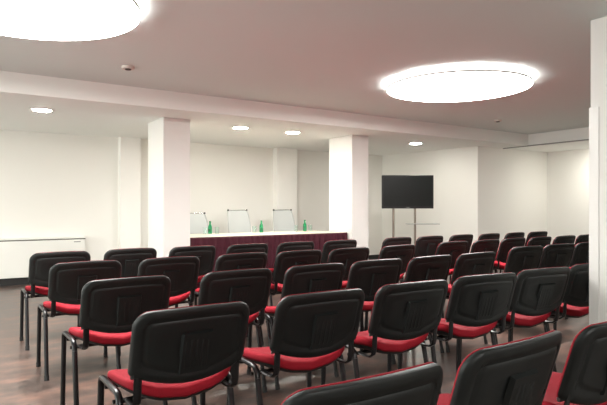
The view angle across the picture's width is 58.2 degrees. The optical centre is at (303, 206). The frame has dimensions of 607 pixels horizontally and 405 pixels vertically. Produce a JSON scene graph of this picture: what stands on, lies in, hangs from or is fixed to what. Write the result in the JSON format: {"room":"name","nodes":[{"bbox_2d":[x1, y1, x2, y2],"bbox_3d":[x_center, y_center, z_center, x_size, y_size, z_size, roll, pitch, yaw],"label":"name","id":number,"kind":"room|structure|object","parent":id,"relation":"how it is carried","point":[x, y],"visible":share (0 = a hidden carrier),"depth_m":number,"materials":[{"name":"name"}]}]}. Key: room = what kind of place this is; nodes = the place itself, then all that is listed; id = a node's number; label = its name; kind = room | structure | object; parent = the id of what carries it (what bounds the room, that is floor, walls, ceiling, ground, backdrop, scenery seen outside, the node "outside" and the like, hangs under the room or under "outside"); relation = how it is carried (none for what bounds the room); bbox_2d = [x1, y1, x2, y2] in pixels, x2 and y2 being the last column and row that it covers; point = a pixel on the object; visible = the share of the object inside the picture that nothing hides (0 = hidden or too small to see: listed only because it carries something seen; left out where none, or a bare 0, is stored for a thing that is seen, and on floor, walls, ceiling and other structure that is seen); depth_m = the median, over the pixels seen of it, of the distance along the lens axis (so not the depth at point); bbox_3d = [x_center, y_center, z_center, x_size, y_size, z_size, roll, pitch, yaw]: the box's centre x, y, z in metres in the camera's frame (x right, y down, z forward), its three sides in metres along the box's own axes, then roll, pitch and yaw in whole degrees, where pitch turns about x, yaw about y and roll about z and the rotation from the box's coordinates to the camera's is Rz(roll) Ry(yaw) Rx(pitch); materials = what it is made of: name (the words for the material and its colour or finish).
{"room":"assembly chamber","nodes":[
{"label":"assembly chamber","id":0,"kind":"room"},
{"bbox_2d":[0,130,381,260],"bbox_3d":[-1.990,-0.092,10.145,14.320,2.585,0.200,0,0,-34],"label":"wall","id":1,"kind":"structure","parent":0,"point":[53,185],"depth_m":9.20,"materials":[{"name":"paint"}]},
{"bbox_2d":[118,137,140,248],"bbox_3d":[-2.965,0.015,9.281,0.340,2.370,0.160,0,0,-34],"label":"pillar","id":2,"kind":"structure","parent":1,"relation":"attached to","point":[129,148],"depth_m":9.21,"materials":[{"name":"paint"}]},
{"bbox_2d":[273,148,296,231],"bbox_3d":[-0.370,0.015,11.005,0.470,2.370,0.160,0,0,-34],"label":"pillar","id":3,"kind":"structure","parent":1,"relation":"attached to","point":[284,159],"depth_m":10.93,"materials":[{"name":"paint"}]},
{"bbox_2d":[368,254,378,259],"bbox_3d":[-3.042,1.150,9.317,11.650,0.100,0.013,0,0,-34],"label":"baseboard","id":4,"kind":"structure","parent":1,"relation":"attached to","point":[370,256],"depth_m":12.39,"materials":[{"name":"black"}]},
{"bbox_2d":[0,259,588,404],"bbox_3d":[2.536,1.260,3.157,14.520,0.120,16.850,0,0,-34],"label":"floor","id":5,"kind":"structure","parent":0,"point":[22,382],"depth_m":4.17,"materials":[{"name":"brown wood"}]},
{"bbox_2d":[0,237,85,285],"bbox_3d":[-4.955,0.848,7.945,3.365,0.704,0.150,0,0,-34],"label":"heater","id":6,"kind":"object","parent":5,"relation":"on","point":[15,254],"visible":0.66,"depth_m":8.32,"materials":[{"name":"white metal"}]},
{"bbox_2d":[19,251,90,350],"bbox_3d":[-2.171,0.789,4.787,0.518,0.826,0.571,0,0,-34],"label":"chair","id":7,"kind":"object","parent":5,"relation":"on","point":[40,264],"visible":0.54,"depth_m":4.56,"materials":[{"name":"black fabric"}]},
{"bbox_2d":[36,260,121,380],"bbox_3d":[-1.635,0.789,3.993,0.518,0.826,0.571,0,0,-33],"label":"chair","id":8,"kind":"object","parent":5,"relation":"on","point":[67,280],"visible":0.68,"depth_m":3.78,"materials":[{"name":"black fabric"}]},
{"bbox_2d":[60,275,170,404],"bbox_3d":[-1.072,0.789,3.136,0.518,0.826,0.571,0,0,-34],"label":"chair","id":9,"kind":"object","parent":5,"relation":"on","point":[109,308],"visible":0.75,"depth_m":2.93,"materials":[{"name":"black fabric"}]},
{"bbox_2d":[103,248,156,276],"bbox_3d":[-1.691,0.789,5.132,0.518,0.826,0.571,0,0,-35],"label":"chair","id":10,"kind":"object","parent":5,"relation":"on","point":[130,259],"visible":0.2,"depth_m":4.92,"materials":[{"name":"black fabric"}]},
{"bbox_2d":[119,256,199,355],"bbox_3d":[-1.130,0.789,4.295,0.518,0.826,0.571,0,0,-35],"label":"chair","id":11,"kind":"object","parent":5,"relation":"on","point":[182,271],"visible":0.44,"depth_m":4.14,"materials":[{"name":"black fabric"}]},
{"bbox_2d":[148,117,189,257],"bbox_3d":[-1.853,0.015,7.492,0.370,2.370,0.630,0,0,-34],"label":"pillar","id":12,"kind":"structure","parent":5,"relation":"on","point":[168,138],"depth_m":7.26,"materials":[{"name":"paint"}]},
{"bbox_2d":[97,301,249,404],"bbox_3d":[-0.544,0.789,2.299,0.518,0.826,0.571,0,0,-34],"label":"chair","id":13,"kind":"object","parent":5,"relation":"on","point":[179,353],"visible":1,"depth_m":2.11,"materials":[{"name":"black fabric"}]},
{"bbox_2d":[169,245,215,305],"bbox_3d":[-1.189,0.789,5.433,0.518,0.826,0.571,0,0,-35],"label":"chair","id":14,"kind":"object","parent":5,"relation":"on","point":[206,253],"visible":0.28,"depth_m":5.29,"materials":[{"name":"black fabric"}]},
{"bbox_2d":[190,212,207,233],"bbox_3d":[-1.678,0.648,9.019,0.577,1.100,0.583,0,0,-39],"label":"chair","id":15,"kind":"object","parent":5,"relation":"on","point":[198,221],"visible":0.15,"depth_m":9.23,"materials":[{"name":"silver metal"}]},
{"bbox_2d":[190,252,267,345],"bbox_3d":[-0.628,0.789,4.658,0.518,0.826,0.571,0,0,-36],"label":"chair","id":16,"kind":"object","parent":5,"relation":"on","point":[250,260],"visible":0.29,"depth_m":4.43,"materials":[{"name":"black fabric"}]},
{"bbox_2d":[191,268,271,404],"bbox_3d":[-0.520,0.789,3.485,0.518,0.826,0.571,0,0,-34],"label":"chair","id":17,"kind":"object","parent":5,"relation":"on","point":[251,287],"visible":0.44,"depth_m":3.28,"materials":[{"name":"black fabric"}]},
{"bbox_2d":[227,209,250,232],"bbox_3d":[-1.022,0.623,9.480,0.577,1.150,0.583,0,0,-36],"label":"chair","id":18,"kind":"object","parent":5,"relation":"on","point":[238,220],"visible":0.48,"depth_m":9.66,"materials":[{"name":"grey fabric"}]},
{"bbox_2d":[226,243,267,253],"bbox_3d":[-0.693,0.789,5.770,0.518,0.826,0.571,0,0,-35],"label":"chair","id":19,"kind":"object","parent":5,"relation":"on","point":[250,247],"visible":0.16,"depth_m":5.53,"materials":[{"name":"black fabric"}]},
{"bbox_2d":[190,230,344,237],"bbox_3d":[-0.688,0.812,8.585,2.730,0.775,0.940,0,0,-34],"label":"conference table","id":20,"kind":"object","parent":5,"relation":"on","point":[308,231],"visible":0.31,"depth_m":8.58,"materials":[{"name":"beige"}]},
{"bbox_2d":[208,221,211,233],"bbox_3d":[-1.457,0.327,8.494,0.064,0.196,0.064,0,0,-34],"label":"water bottle","id":21,"kind":"object","parent":20,"relation":"on","point":[209,226],"visible":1,"depth_m":8.47,"materials":[{"name":"green glass"}]},
{"bbox_2d":[259,220,262,231],"bbox_3d":[-0.691,0.327,8.931,0.064,0.196,0.064,0,0,-34],"label":"water bottle","id":22,"kind":"object","parent":20,"relation":"on","point":[261,224],"visible":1,"depth_m":8.91,"materials":[{"name":"green glass"}]},
{"bbox_2d":[190,230,347,292],"bbox_3d":[-0.665,0.802,8.549,2.772,0.755,0.951,0,0,-34],"label":"table skirt","id":23,"kind":"object","parent":20,"relation":"attached to","point":[221,244],"visible":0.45,"depth_m":8.12,"materials":[{"name":"red fabric"}]},
{"bbox_2d":[303,220,306,230],"bbox_3d":[0.022,0.327,9.358,0.064,0.196,0.064,0,0,-34],"label":"water bottle","id":24,"kind":"object","parent":20,"relation":"on","point":[304,224],"visible":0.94,"depth_m":9.34,"materials":[{"name":"green glass"}]},
{"bbox_2d":[246,250,321,345],"bbox_3d":[-0.160,0.789,4.926,0.518,0.826,0.571,0,0,-35],"label":"chair","id":25,"kind":"object","parent":5,"relation":"on","point":[284,260],"visible":0.41,"depth_m":4.68,"materials":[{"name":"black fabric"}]},
{"bbox_2d":[273,209,294,230],"bbox_3d":[-0.261,0.623,9.985,0.577,1.150,0.583,0,0,-32],"label":"chair","id":26,"kind":"object","parent":5,"relation":"on","point":[283,220],"visible":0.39,"depth_m":10.18,"materials":[{"name":"silver metal"}]},
{"bbox_2d":[269,241,313,317],"bbox_3d":[-0.204,0.789,6.104,0.518,0.826,0.571,0,0,-35],"label":"chair","id":27,"kind":"object","parent":5,"relation":"on","point":[297,245],"visible":0.21,"depth_m":5.87,"materials":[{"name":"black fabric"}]},
{"bbox_2d":[227,288,364,404],"bbox_3d":[-0.030,0.789,2.659,0.518,0.826,0.571,0,0,-33],"label":"chair","id":28,"kind":"object","parent":5,"relation":"on","point":[311,331],"visible":0.94,"depth_m":2.47,"materials":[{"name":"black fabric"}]},
{"bbox_2d":[278,288,358,302],"bbox_3d":[0.078,0.535,2.489,0.472,0.317,0.126,0,0,-33],"label":"cushion","id":29,"kind":"object","parent":28,"relation":"on","point":[351,295],"depth_m":2.41,"materials":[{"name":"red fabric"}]},
{"bbox_2d":[247,263,344,389],"bbox_3d":[-0.038,0.789,3.812,0.518,0.826,0.571,0,0,-34],"label":"chair","id":30,"kind":"object","parent":5,"relation":"on","point":[299,279],"visible":0.41,"depth_m":3.59,"materials":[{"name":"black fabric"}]},
{"bbox_2d":[320,239,356,263],"bbox_3d":[0.299,0.789,6.402,0.518,0.826,0.571,0,0,-35],"label":"chair","id":31,"kind":"object","parent":5,"relation":"on","point":[328,246],"visible":0.24,"depth_m":6.13,"materials":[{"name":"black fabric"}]},
{"bbox_2d":[329,135,367,246],"bbox_3d":[0.761,0.015,9.231,0.350,2.370,0.630,0,0,-34],"label":"pillar","id":32,"kind":"structure","parent":5,"relation":"on","point":[348,155],"depth_m":9.02,"materials":[{"name":"paint"}]},
{"bbox_2d":[327,247,369,330],"bbox_3d":[0.303,0.789,5.224,0.518,0.826,0.571,0,0,-35],"label":"chair","id":33,"kind":"object","parent":5,"relation":"on","point":[347,256],"visible":0.22,"depth_m":5.00,"materials":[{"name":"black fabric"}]},
{"bbox_2d":[280,362,442,404],"bbox_3d":[0.031,0.789,1.444,0.518,0.826,0.571,0,0,-32],"label":"chair","id":34,"kind":"object","parent":5,"relation":"on","point":[420,384],"visible":1,"depth_m":1.21,"materials":[{"name":"black plastic"}]},
{"bbox_2d":[346,258,401,363],"bbox_3d":[0.417,0.789,4.130,0.518,0.826,0.571,0,0,-32],"label":"chair","id":35,"kind":"object","parent":5,"relation":"on","point":[369,276],"visible":0.4,"depth_m":3.90,"materials":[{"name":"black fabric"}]},
{"bbox_2d":[321,279,447,384],"bbox_3d":[0.453,0.789,2.981,0.518,0.826,0.571,0,0,-31],"label":"chair","id":36,"kind":"object","parent":5,"relation":"on","point":[403,314],"visible":0.9,"depth_m":2.78,"materials":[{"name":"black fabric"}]},
{"bbox_2d":[368,279,443,338],"bbox_3d":[0.555,0.535,2.808,0.472,0.317,0.126,0,0,-31],"label":"cushion","id":37,"kind":"object","parent":36,"relation":"on","point":[405,310],"depth_m":2.75,"materials":[{"name":"black fabric"}]},
{"bbox_2d":[370,244,414,311],"bbox_3d":[0.810,0.789,5.586,0.518,0.826,0.571,0,0,-37],"label":"chair","id":38,"kind":"object","parent":5,"relation":"on","point":[405,252],"visible":0.31,"depth_m":5.38,"materials":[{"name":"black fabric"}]},
{"bbox_2d":[381,237,411,281],"bbox_3d":[1.038,0.789,6.923,0.518,0.826,0.571,0,0,-35],"label":"chair","id":39,"kind":"object","parent":5,"relation":"on","point":[395,240],"visible":0.19,"depth_m":6.67,"materials":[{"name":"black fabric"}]},
{"bbox_2d":[364,255,451,356],"bbox_3d":[0.867,0.789,4.427,0.518,0.826,0.571,0,0,-35],"label":"chair","id":40,"kind":"object","parent":5,"relation":"on","point":[433,267],"visible":0.27,"depth_m":4.19,"materials":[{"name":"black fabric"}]},
{"bbox_2d":[392,209,437,276],"bbox_3d":[1.859,0.370,9.480,0.920,1.660,0.445,0,0,0],"label":"stand","id":41,"kind":"object","parent":5,"relation":"on","point":[393,210],"visible":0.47,"depth_m":9.46,"materials":[{"name":"silver metal"}]},
{"bbox_2d":[382,175,433,208],"bbox_3d":[1.799,-0.253,9.425,0.890,0.575,0.067,0,0,0],"label":"television","id":42,"kind":"object","parent":41,"relation":"attached to","point":[398,191],"visible":1,"depth_m":9.39,"materials":[{"name":"black"}]},
{"bbox_2d":[406,223,437,223],"bbox_3d":[2.049,0.299,9.382,0.540,0.012,0.250,0,0,0],"label":"shelf","id":43,"kind":"object","parent":41,"relation":"attached to","point":[406,223],"depth_m":9.39,"materials":[{"name":"grey"}]},
{"bbox_2d":[413,236,442,256],"bbox_3d":[1.515,0.789,7.229,0.518,0.826,0.571,0,0,-34],"label":"chair","id":44,"kind":"object","parent":5,"relation":"on","point":[424,245],"visible":0.31,"depth_m":6.99,"materials":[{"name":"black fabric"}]},
{"bbox_2d":[435,241,467,275],"bbox_3d":[1.521,0.789,6.160,0.518,0.826,0.571,0,0,-34],"label":"chair","id":45,"kind":"object","parent":5,"relation":"on","point":[453,248],"visible":0.3,"depth_m":5.93,"materials":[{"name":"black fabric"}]},
{"bbox_2d":[398,272,516,393],"bbox_3d":[0.940,0.789,3.301,0.518,0.826,0.571,0,0,-27],"label":"chair","id":46,"kind":"object","parent":5,"relation":"on","point":[476,303],"visible":0.91,"depth_m":3.09,"materials":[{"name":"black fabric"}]},
{"bbox_2d":[445,272,511,323],"bbox_3d":[1.031,0.535,3.122,0.472,0.317,0.126,0,0,-27],"label":"cushion","id":47,"kind":"object","parent":46,"relation":"on","point":[480,298],"depth_m":3.06,"materials":[{"name":"black fabric"}]},
{"bbox_2d":[448,234,472,252],"bbox_3d":[2.021,0.789,7.584,0.518,0.826,0.571,0,0,-35],"label":"chair","id":48,"kind":"object","parent":5,"relation":"on","point":[463,237],"visible":0.24,"depth_m":7.36,"materials":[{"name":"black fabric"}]},
{"bbox_2d":[441,251,495,351],"bbox_3d":[1.322,0.789,4.728,0.518,0.826,0.571,0,0,-34],"label":"chair","id":49,"kind":"object","parent":5,"relation":"on","point":[475,263],"visible":0.34,"depth_m":4.49,"materials":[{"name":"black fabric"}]},
{"bbox_2d":[449,233,499,283],"bbox_3d":[2.491,0.789,7.866,0.518,0.826,0.571,0,0,-37],"label":"chair","id":50,"kind":"object","parent":5,"relation":"on","point":[490,235],"visible":0.14,"depth_m":7.62,"materials":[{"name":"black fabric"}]},
{"bbox_2d":[470,239,499,269],"bbox_3d":[1.981,0.789,6.464,0.518,0.826,0.571,0,0,-35],"label":"chair","id":51,"kind":"object","parent":5,"relation":"on","point":[487,245],"visible":0.27,"depth_m":6.22,"materials":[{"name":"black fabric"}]},
{"bbox_2d":[437,330,561,404],"bbox_3d":[0.489,0.789,1.772,0.518,0.826,0.571,0,0,-36],"label":"chair","id":52,"kind":"object","parent":5,"relation":"on","point":[518,372],"visible":0.93,"depth_m":1.52,"materials":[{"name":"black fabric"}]},
{"bbox_2d":[492,237,525,272],"bbox_3d":[2.421,0.789,6.798,0.518,0.826,0.571,0,0,-35],"label":"chair","id":53,"kind":"object","parent":5,"relation":"on","point":[507,244],"visible":0.42,"depth_m":6.54,"materials":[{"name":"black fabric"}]},
{"bbox_2d":[495,232,524,272],"bbox_3d":[2.977,0.789,8.190,0.518,0.826,0.571,0,0,-37],"label":"chair","id":54,"kind":"object","parent":5,"relation":"on","point":[514,234],"visible":0.2,"depth_m":7.94,"materials":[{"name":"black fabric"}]},
{"bbox_2d":[460,266,569,371],"bbox_3d":[1.403,0.789,3.604,0.518,0.826,0.571,0,0,-27],"label":"chair","id":55,"kind":"object","parent":5,"relation":"on","point":[538,292],"visible":0.62,"depth_m":3.39,"materials":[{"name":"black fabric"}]},
{"bbox_2d":[500,245,542,330],"bbox_3d":[2.047,0.789,5.458,0.518,0.826,0.571,0,0,-30],"label":"chair","id":56,"kind":"object","parent":5,"relation":"on","point":[520,258],"visible":0.4,"depth_m":5.21,"materials":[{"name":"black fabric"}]},
{"bbox_2d":[495,236,551,272],"bbox_3d":[2.862,0.789,7.063,0.518,0.826,0.571,0,0,-35],"label":"chair","id":57,"kind":"object","parent":5,"relation":"on","point":[543,241],"visible":0.16,"depth_m":6.81,"materials":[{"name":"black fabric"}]},
{"bbox_2d":[500,231,547,272],"bbox_3d":[3.455,0.789,8.503,0.518,0.826,0.571,0,0,-33],"label":"chair","id":58,"kind":"object","parent":5,"relation":"on","point":[537,233],"visible":0.2,"depth_m":8.23,"materials":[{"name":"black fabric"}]},
{"bbox_2d":[512,263,588,371],"bbox_3d":[1.873,0.789,3.916,0.518,0.826,0.571,0,0,-27],"label":"chair","id":59,"kind":"object","parent":5,"relation":"on","point":[575,303],"visible":0.34,"depth_m":3.67,"materials":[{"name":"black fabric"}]},
{"bbox_2d":[539,243,574,319],"bbox_3d":[2.519,0.789,5.787,0.518,0.826,0.571,0,0,-29],"label":"chair","id":60,"kind":"object","parent":5,"relation":"on","point":[554,255],"visible":0.39,"depth_m":5.54,"materials":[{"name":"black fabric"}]},
{"bbox_2d":[552,235,575,243],"bbox_3d":[3.309,0.789,7.343,0.518,0.826,0.571,0,0,-34],"label":"chair","id":61,"kind":"object","parent":5,"relation":"on","point":[567,238],"visible":0.15,"depth_m":7.08,"materials":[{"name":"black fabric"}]},
{"bbox_2d":[542,321,606,404],"bbox_3d":[0.953,0.789,2.069,0.518,0.826,0.571,0,0,-35],"label":"chair","id":62,"kind":"object","parent":5,"relation":"on","point":[583,378],"visible":0.69,"depth_m":1.79,"materials":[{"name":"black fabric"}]},
{"bbox_2d":[569,242,588,267],"bbox_3d":[2.972,0.789,6.083,0.518,0.826,0.571,0,0,-31],"label":"chair","id":63,"kind":"object","parent":5,"relation":"on","point":[581,251],"visible":0.16,"depth_m":5.80,"materials":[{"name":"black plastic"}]},
{"bbox_2d":[575,234,588,244],"bbox_3d":[3.747,0.789,7.632,0.518,0.826,0.571,0,0,-34],"label":"chair","id":64,"kind":"object","parent":5,"relation":"on","point":[581,238],"visible":0.1,"depth_m":7.33,"materials":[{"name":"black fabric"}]},
{"bbox_2d":[591,16,606,322],"bbox_3d":[2.138,0.015,3.268,0.380,2.370,0.635,0,0,-34],"label":"pillar","id":65,"kind":"structure","parent":5,"relation":"on","point":[598,26],"depth_m":3.37,"materials":[{"name":"paint"}]},
{"bbox_2d":[589,107,598,324],"bbox_3d":[1.838,0.290,3.420,0.061,1.820,0.061,0,0,-34],"label":"trim","id":66,"kind":"structure","parent":65,"relation":"attached to","point":[594,111],"depth_m":3.40,"materials":[{"name":"white paint"}]},
{"bbox_2d":[0,0,606,155],"bbox_3d":[2.536,-1.445,3.157,14.520,0.120,16.850,0,0,-34],"label":"ceiling","id":67,"kind":"structure","parent":0,"point":[332,55],"depth_m":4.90,"materials":[{"name":"paint"}]},
{"bbox_2d":[29,108,54,112],"bbox_3d":[-3.170,-1.162,6.610,0.292,0.015,0.292,0,0,-34],"label":"recessed light","id":68,"kind":"object","parent":67,"relation":"in","point":[31,109],"visible":1,"depth_m":6.56,"materials":[{"name":"white glass"}]},
{"bbox_2d":[0,0,140,40],"bbox_3d":[-1.865,-1.347,3.527,1.560,0.076,1.560,0,0,-34],"label":"ceiling lamp","id":69,"kind":"object","parent":67,"relation":"attached to","point":[53,20],"visible":1,"depth_m":3.80,"materials":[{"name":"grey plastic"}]},
{"bbox_2d":[121,65,134,70],"bbox_3d":[-1.735,-1.368,5.391,0.124,0.033,0.124,0,0,-34],"label":"smoke detector","id":70,"kind":"object","parent":67,"relation":"attached to","point":[124,67],"visible":1,"depth_m":5.36,"materials":[{"name":"beige plastic"}]},
{"bbox_2d":[231,126,249,129],"bbox_3d":[-0.936,-1.162,8.108,0.292,0.015,0.292,0,0,-34],"label":"recessed light","id":71,"kind":"object","parent":67,"relation":"in","point":[237,127],"visible":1,"depth_m":8.07,"materials":[{"name":"white glass"}]},
{"bbox_2d":[284,131,301,133],"bbox_3d":[-0.170,-1.162,8.617,0.292,0.015,0.292,0,0,-34],"label":"recessed light","id":72,"kind":"object","parent":67,"relation":"in","point":[287,132],"visible":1,"depth_m":8.57,"materials":[{"name":"white glass"}]},
{"bbox_2d":[386,69,532,101],"bbox_3d":[1.710,-1.347,6.061,1.560,0.076,1.560,0,0,-34],"label":"ceiling lamp","id":73,"kind":"object","parent":67,"relation":"attached to","point":[459,85],"visible":1,"depth_m":5.90,"materials":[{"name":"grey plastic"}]},
{"bbox_2d":[382,146,546,257],"bbox_3d":[3.626,0.015,12.228,2.660,2.370,2.549,0,0,-34],"label":"wall","id":74,"kind":"structure","parent":0,"point":[478,190],"depth_m":11.15,"materials":[{"name":"paint"}]},
{"bbox_2d":[503,139,588,148],"bbox_3d":[5.385,-1.164,8.852,0.028,0.020,4.980,0,0,-34],"label":"trim","id":75,"kind":"structure","parent":74,"relation":"attached to","point":[583,139],"depth_m":10.08,"materials":[{"name":"grey"}]},
{"bbox_2d":[547,149,588,243],"bbox_3d":[9.260,-0.092,5.976,0.200,2.585,14.099,0,0,-34],"label":"wall","id":76,"kind":"structure","parent":0,"point":[567,171],"depth_m":11.39,"materials":[{"name":"paint"}]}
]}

